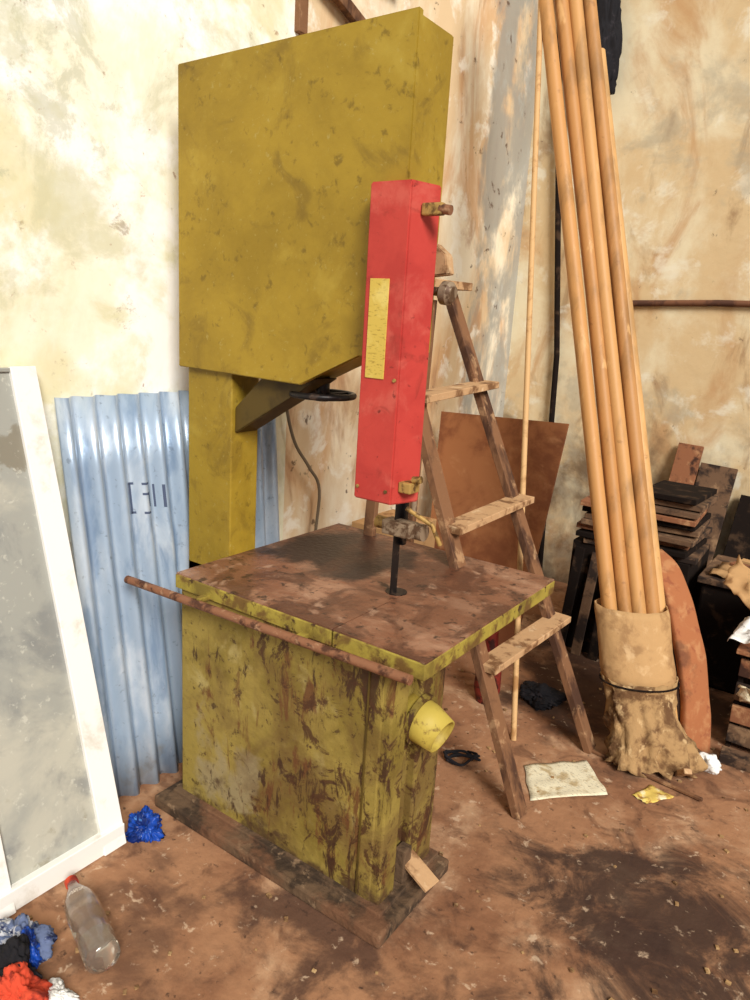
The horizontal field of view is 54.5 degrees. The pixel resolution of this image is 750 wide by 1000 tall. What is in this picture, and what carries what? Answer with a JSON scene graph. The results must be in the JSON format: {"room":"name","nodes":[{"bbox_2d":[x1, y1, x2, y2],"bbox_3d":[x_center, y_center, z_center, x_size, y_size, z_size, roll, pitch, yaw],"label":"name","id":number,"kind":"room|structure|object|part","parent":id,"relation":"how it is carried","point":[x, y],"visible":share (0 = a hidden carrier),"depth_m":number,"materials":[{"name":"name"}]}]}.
{"room":"woodworking shop","nodes":[
{"label":"woodworking shop","id":0,"kind":"room"},
{"bbox_2d":[0,0,298,579],"bbox_3d":[-1.442,-0.944,1.580,0.200,4.200,3.560,13,17,33],"label":"wall","id":1,"kind":"structure","parent":0,"point":[89,178],"depth_m":2.26,"materials":[{"name":"beige paint"}]},
{"bbox_2d":[286,410,320,530],"bbox_3d":[-0.334,0.135,3.276,0.030,1.410,0.250,15,18,38],"label":"hanging cable","id":2,"kind":"object","parent":1,"relation":"hanging from","point":[287,412],"visible":0.58,"depth_m":3.23,"materials":[{"name":"brown rubber"}]},
{"bbox_2d":[294,0,364,34],"bbox_3d":[-0.097,-2.134,2.977,0.052,0.600,0.665,13,17,33],"label":"wall bracket","id":3,"kind":"object","parent":1,"relation":"attached to","point":[348,8],"visible":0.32,"depth_m":2.80,"materials":[{"name":"brown wood"}]},
{"bbox_3d":[-0.099,-2.011,3.000,0.035,0.236,0.584,13,17,33],"label":"arm","id":4,"kind":"part","parent":3,"relation":"part of","materials":[{"name":"brown wood"}]},
{"bbox_2d":[7,580,749,999],"bbox_3d":[1.306,1.441,1.597,5.500,0.100,6.000,13,17,33],"label":"floor","id":5,"kind":"structure","parent":0,"point":[563,902],"depth_m":2.15,"materials":[{"name":"brown soil"}]},
{"bbox_2d":[0,913,79,999],"bbox_3d":[-0.878,1.131,1.811,0.182,0.134,0.350,-8,18,-39],"label":"pile","id":6,"kind":"object","parent":5,"relation":"on","point":[25,944],"visible":1,"depth_m":1.77,"materials":[{"name":"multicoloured fabric"}]},
{"bbox_2d":[0,366,125,918],"bbox_3d":[-1.024,0.378,2.068,0.400,1.461,0.420,13,17,33],"label":"glass panel","id":7,"kind":"object","parent":5,"relation":"on","point":[60,812],"visible":0.98,"depth_m":2.12,"materials":[{"name":"white paint"}]},
{"bbox_3d":[-1.145,-0.351,1.978,0.020,0.012,0.370,13,17,33],"label":"rail","id":8,"kind":"part","parent":7,"relation":"part of","materials":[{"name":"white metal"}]},
{"bbox_3d":[-0.921,1.080,2.135,0.030,0.070,0.418,13,17,33],"label":"rail","id":9,"kind":"part","parent":7,"relation":"part of","materials":[{"name":"white paint"}]},
{"bbox_2d":[64,875,119,973],"bbox_3d":[-0.777,1.125,1.961,0.090,0.092,0.323,-7,17,-36],"label":"plastic bottle","id":10,"kind":"object","parent":5,"relation":"on","point":[98,946],"visible":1,"depth_m":1.89,"materials":[{"name":"clear plastic"}]},
{"bbox_2d":[54,390,188,799],"bbox_3d":[-0.793,0.321,2.552,0.235,1.360,0.522,13,17,33],"label":"sheet","id":11,"kind":"object","parent":5,"relation":"on","point":[125,457],"visible":0.77,"depth_m":2.49,"materials":[{"name":"metal"}]},
{"bbox_2d":[125,805,165,842],"bbox_3d":[-0.737,1.028,2.335,0.132,0.099,0.102,7,14,12],"label":"scrap","id":12,"kind":"object","parent":5,"relation":"on","point":[144,825],"visible":1,"depth_m":2.31,"materials":[{"name":"blue plastic"}]},
{"bbox_2d":[255,418,279,547],"bbox_3d":[-0.539,0.258,2.996,0.145,1.300,0.461,13,17,33],"label":"sheet","id":13,"kind":"object","parent":5,"relation":"on","point":[267,532],"visible":0.08,"depth_m":3.05,"materials":[{"name":"metal"}]},
{"bbox_2d":[124,6,554,948],"bbox_3d":[-0.100,-0.114,2.339,1.175,2.390,0.904,13,17,33],"label":"bandsaw","id":14,"kind":"object","parent":5,"relation":"on","point":[315,724],"visible":1,"depth_m":2.11,"materials":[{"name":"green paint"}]},
{"bbox_3d":[-0.365,0.352,2.093,1.111,0.055,0.027,13,17,33],"label":"fence rail","id":15,"kind":"part","parent":14,"relation":"part of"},
{"bbox_3d":[0.032,0.781,2.005,0.053,0.741,0.080,13,17,33],"label":"corner panel","id":16,"kind":"part","parent":14,"relation":"part of","materials":[{"name":"yellow paint"}]},
{"bbox_3d":[0.065,0.129,2.209,0.003,0.400,0.035,13,17,33],"label":"blade","id":17,"kind":"part","parent":14,"relation":"part of","materials":[{"name":"metal"}]},
{"bbox_3d":[0.080,1.062,2.133,0.035,0.110,0.040,13,17,33],"label":"pedal lever","id":18,"kind":"part","parent":14,"relation":"part of","materials":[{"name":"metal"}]},
{"bbox_3d":[0.085,0.034,2.204,0.030,0.210,0.020,13,17,33],"label":"guide post","id":19,"kind":"part","parent":14,"relation":"part of","materials":[{"name":"metal"}]},
{"bbox_3d":[0.114,-0.054,1.959,0.028,0.024,0.020,13,17,33],"label":"guard knob","id":20,"kind":"part","parent":14,"relation":"part of","materials":[{"name":"gold metal"}]},
{"bbox_3d":[0.126,1.076,2.119,0.114,0.055,0.060,16,18,41],"label":"pedal plate","id":21,"kind":"part","parent":14,"relation":"part of","materials":[{"name":"brown wood"}]},
{"bbox_3d":[0.142,0.079,2.134,0.117,0.109,0.025,7,14,12],"label":"guide arm","id":22,"kind":"part","parent":14,"relation":"part of","materials":[{"name":"gold metal"}]},
{"bbox_3d":[0.129,0.795,2.153,0.053,0.655,0.134,13,17,33],"label":"panel","id":23,"kind":"part","parent":14,"relation":"part of","materials":[{"name":"yellow paint"}]},
{"bbox_3d":[0.163,-0.575,2.005,0.062,0.029,0.024,13,17,33],"label":"tension knob","id":24,"kind":"part","parent":14,"relation":"part of","materials":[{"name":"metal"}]},
{"bbox_3d":[0.173,-0.712,1.783,0.034,0.028,0.024,13,17,33],"label":"guard knob","id":25,"kind":"part","parent":14,"relation":"part of","materials":[{"name":"brown metal"}]},
{"bbox_2d":[29,670,748,999],"bbox_3d":[0.457,1.122,2.451,1.864,0.007,2.682,13,17,33],"label":"debris","id":26,"kind":"object","parent":5,"relation":"on","point":[268,895],"visible":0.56,"depth_m":2.10,"materials":[{"name":"beige wood"}]},
{"bbox_2d":[352,509,435,547],"bbox_3d":[0.084,0.423,3.822,0.280,0.660,0.370,13,17,33],"label":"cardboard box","id":27,"kind":"object","parent":5,"relation":"on","point":[430,541],"visible":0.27,"depth_m":3.78,"materials":[{"name":"brown cardboard"}]},
{"bbox_2d":[443,749,480,766],"bbox_3d":[0.339,0.999,2.835,0.128,0.034,0.092,-4,16,-29],"label":"wire tangle","id":28,"kind":"object","parent":5,"relation":"on","point":[472,755],"visible":1,"depth_m":2.82,"materials":[{"name":"black plastic"}]},
{"bbox_2d":[363,279,595,819],"bbox_3d":[0.408,0.112,2.765,0.901,1.822,0.657,13,17,33],"label":"wooden ladder","id":29,"kind":"object","parent":5,"relation":"on","point":[487,665],"visible":0.54,"depth_m":2.76,"materials":[{"name":"brown wood"}]},
{"bbox_3d":[-0.019,0.103,2.837,0.125,1.742,0.025,13,17,33],"label":"leg","id":30,"kind":"part","parent":29,"relation":"part of","materials":[{"name":"brown wood"}]},
{"bbox_3d":[0.148,0.065,3.034,0.085,1.741,0.025,13,17,33],"label":"leg","id":31,"kind":"part","parent":29,"relation":"part of","materials":[{"name":"brown wood"}]},
{"bbox_3d":[0.276,0.179,2.542,0.741,1.780,0.069,13,17,35],"label":"rail","id":32,"kind":"part","parent":29,"relation":"part of","materials":[{"name":"brown wood"}]},
{"bbox_3d":[0.584,0.094,2.920,0.811,1.804,0.071,10,15,24],"label":"rail","id":33,"kind":"part","parent":29,"relation":"part of","materials":[{"name":"brown wood"}]},
{"bbox_2d":[474,631,501,704],"bbox_3d":[0.515,0.749,3.281,0.118,0.340,0.118,13,17,33],"label":"fire extinguisher","id":34,"kind":"object","parent":5,"relation":"on","point":[492,641],"visible":0.38,"depth_m":3.25,"materials":[{"name":"red metal"}]},
{"bbox_2d":[431,411,568,645],"bbox_3d":[0.566,0.152,3.898,0.751,1.212,0.226,14,17,36],"label":"plywood board","id":35,"kind":"object","parent":5,"relation":"on","point":[472,480],"visible":0.57,"depth_m":3.84,"materials":[{"name":"brown wood"}]},
{"bbox_2d":[510,1,541,740],"bbox_3d":[0.647,-0.593,3.084,0.025,3.057,0.921,3,14,-3],"label":"wooden pole","id":36,"kind":"object","parent":5,"relation":"on","point":[539,28],"visible":0.94,"depth_m":3.08,"materials":[{"name":"brown wood"}]},
{"bbox_2d":[520,680,566,710],"bbox_3d":[0.765,0.879,3.340,0.193,0.088,0.212,-6,17,-35],"label":"rag","id":37,"kind":"object","parent":5,"relation":"on","point":[539,696],"visible":1,"depth_m":3.31,"materials":[{"name":"fabric"}]},
{"bbox_2d":[524,760,607,800],"bbox_3d":[0.700,1.058,2.760,0.323,0.009,0.212,1,14,-11],"label":"paper sheet","id":38,"kind":"object","parent":5,"relation":"on","point":[577,778],"visible":1,"depth_m":2.75,"materials":[{"name":"beige paper"}]},
{"bbox_2d":[538,0,707,779],"bbox_3d":[0.946,-0.836,2.986,0.425,3.606,1.514,-4,16,-29],"label":"bundle","id":39,"kind":"object","parent":5,"relation":"on","point":[639,678],"visible":1,"depth_m":3.00,"materials":[{"name":"wood"}]},
{"bbox_2d":[560,480,718,660],"bbox_3d":[1.395,0.362,3.851,0.614,0.926,0.546,13,17,33],"label":"planks","id":40,"kind":"object","parent":5,"relation":"on","point":[683,519],"visible":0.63,"depth_m":3.72,"materials":[{"name":"brown wood"}]},
{"bbox_2d":[591,749,702,801],"bbox_3d":[1.041,1.061,2.820,0.443,0.016,0.014,15,18,40],"label":"stick","id":41,"kind":"object","parent":5,"relation":"on","point":[600,754],"visible":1,"depth_m":2.76,"materials":[{"name":"brown wood"}]},
{"bbox_2d":[632,785,673,802],"bbox_3d":[1.029,1.095,2.697,0.130,0.008,0.093,-6,17,-35],"label":"wrapper","id":42,"kind":"object","parent":5,"relation":"on","point":[650,794],"visible":1,"depth_m":2.70,"materials":[{"name":"plastic"}]},
{"bbox_2d":[675,768,691,776],"bbox_3d":[1.175,1.039,2.774,0.030,0.073,0.082,4,14,1],"label":"wood offcut","id":43,"kind":"object","parent":5,"relation":"on","point":[682,772],"visible":1,"depth_m":2.75,"materials":[{"name":"brown wood"}]},
{"bbox_2d":[660,549,710,752],"bbox_3d":[1.260,0.629,3.090,0.148,0.749,0.469,-2,15,-21],"label":"slab","id":44,"kind":"object","parent":5,"relation":"on","point":[693,706],"visible":0.7,"depth_m":2.97,"materials":[{"name":"brown wood"}]},
{"bbox_2d":[669,442,749,565],"bbox_3d":[2.241,0.329,3.942,1.460,1.064,0.368,13,17,33],"label":"leaning boards","id":45,"kind":"object","parent":5,"relation":"on","point":[687,459],"visible":0.37,"depth_m":4.18,"materials":[{"name":"brown wood"}]},
{"bbox_2d":[699,752,721,774],"bbox_3d":[1.321,1.038,2.884,0.071,0.066,0.104,-8,18,-40],"label":"scrap","id":46,"kind":"object","parent":5,"relation":"on","point":[714,765],"visible":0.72,"depth_m":2.87,"materials":[{"name":"paper"}]},
{"bbox_2d":[697,554,749,772],"bbox_3d":[1.882,0.638,3.210,0.960,0.753,1.136,13,17,33],"label":"heap","id":47,"kind":"object","parent":5,"relation":"on","point":[723,611],"visible":0.97,"depth_m":3.46,"materials":[{"name":"brown wood"}]},
{"bbox_2d":[697,554,749,693],"bbox_3d":[1.806,0.624,3.673,0.320,0.550,0.480,13,17,33],"label":"table","id":48,"kind":"object","parent":47,"relation":"in","point":[720,611],"depth_m":3.51,"materials":[{"name":"black plastic"}]},
{"bbox_3d":[1.883,0.636,2.956,0.680,0.020,0.500,13,17,33],"label":"lid","id":49,"kind":"part","parent":47,"relation":"part of","materials":[{"name":"brown wood"}]},
{"bbox_2d":[283,0,537,539],"bbox_3d":[0.282,-1.431,3.986,0.170,4.200,2.440,13,17,33],"label":"wall","id":50,"kind":"structure","parent":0,"point":[490,118],"depth_m":4.09,"materials":[{"name":"beige paint"}]},
{"bbox_2d":[503,0,749,583],"bbox_3d":[3.175,-1.097,3.359,5.350,4.200,0.200,13,17,33],"label":"wall","id":51,"kind":"structure","parent":0,"point":[680,103],"depth_m":4.21,"materials":[{"name":"paint"}]},
{"bbox_2d":[538,34,561,567],"bbox_3d":[1.105,-1.384,4.625,0.376,3.903,0.036,13,17,33],"label":"pipe","id":52,"kind":"object","parent":51,"relation":"attached to","point":[557,205],"visible":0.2,"depth_m":4.62,"materials":[{"name":"black metal"}]},
{"bbox_2d":[596,0,622,94],"bbox_3d":[1.304,-2.684,4.169,0.112,0.663,0.230,-10,19,-43],"label":"hanging cloth","id":53,"kind":"object","parent":51,"relation":"hanging from","point":[609,11],"visible":0.34,"depth_m":4.12,"materials":[{"name":"black fabric"}]},
{"bbox_2d":[633,300,749,306],"bbox_3d":[3.309,-0.791,3.180,4.421,0.066,0.036,13,17,33],"label":"pipe","id":54,"kind":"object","parent":51,"relation":"attached to","point":[721,303],"depth_m":4.17,"materials":[{"name":"brown metal"}]}
]}

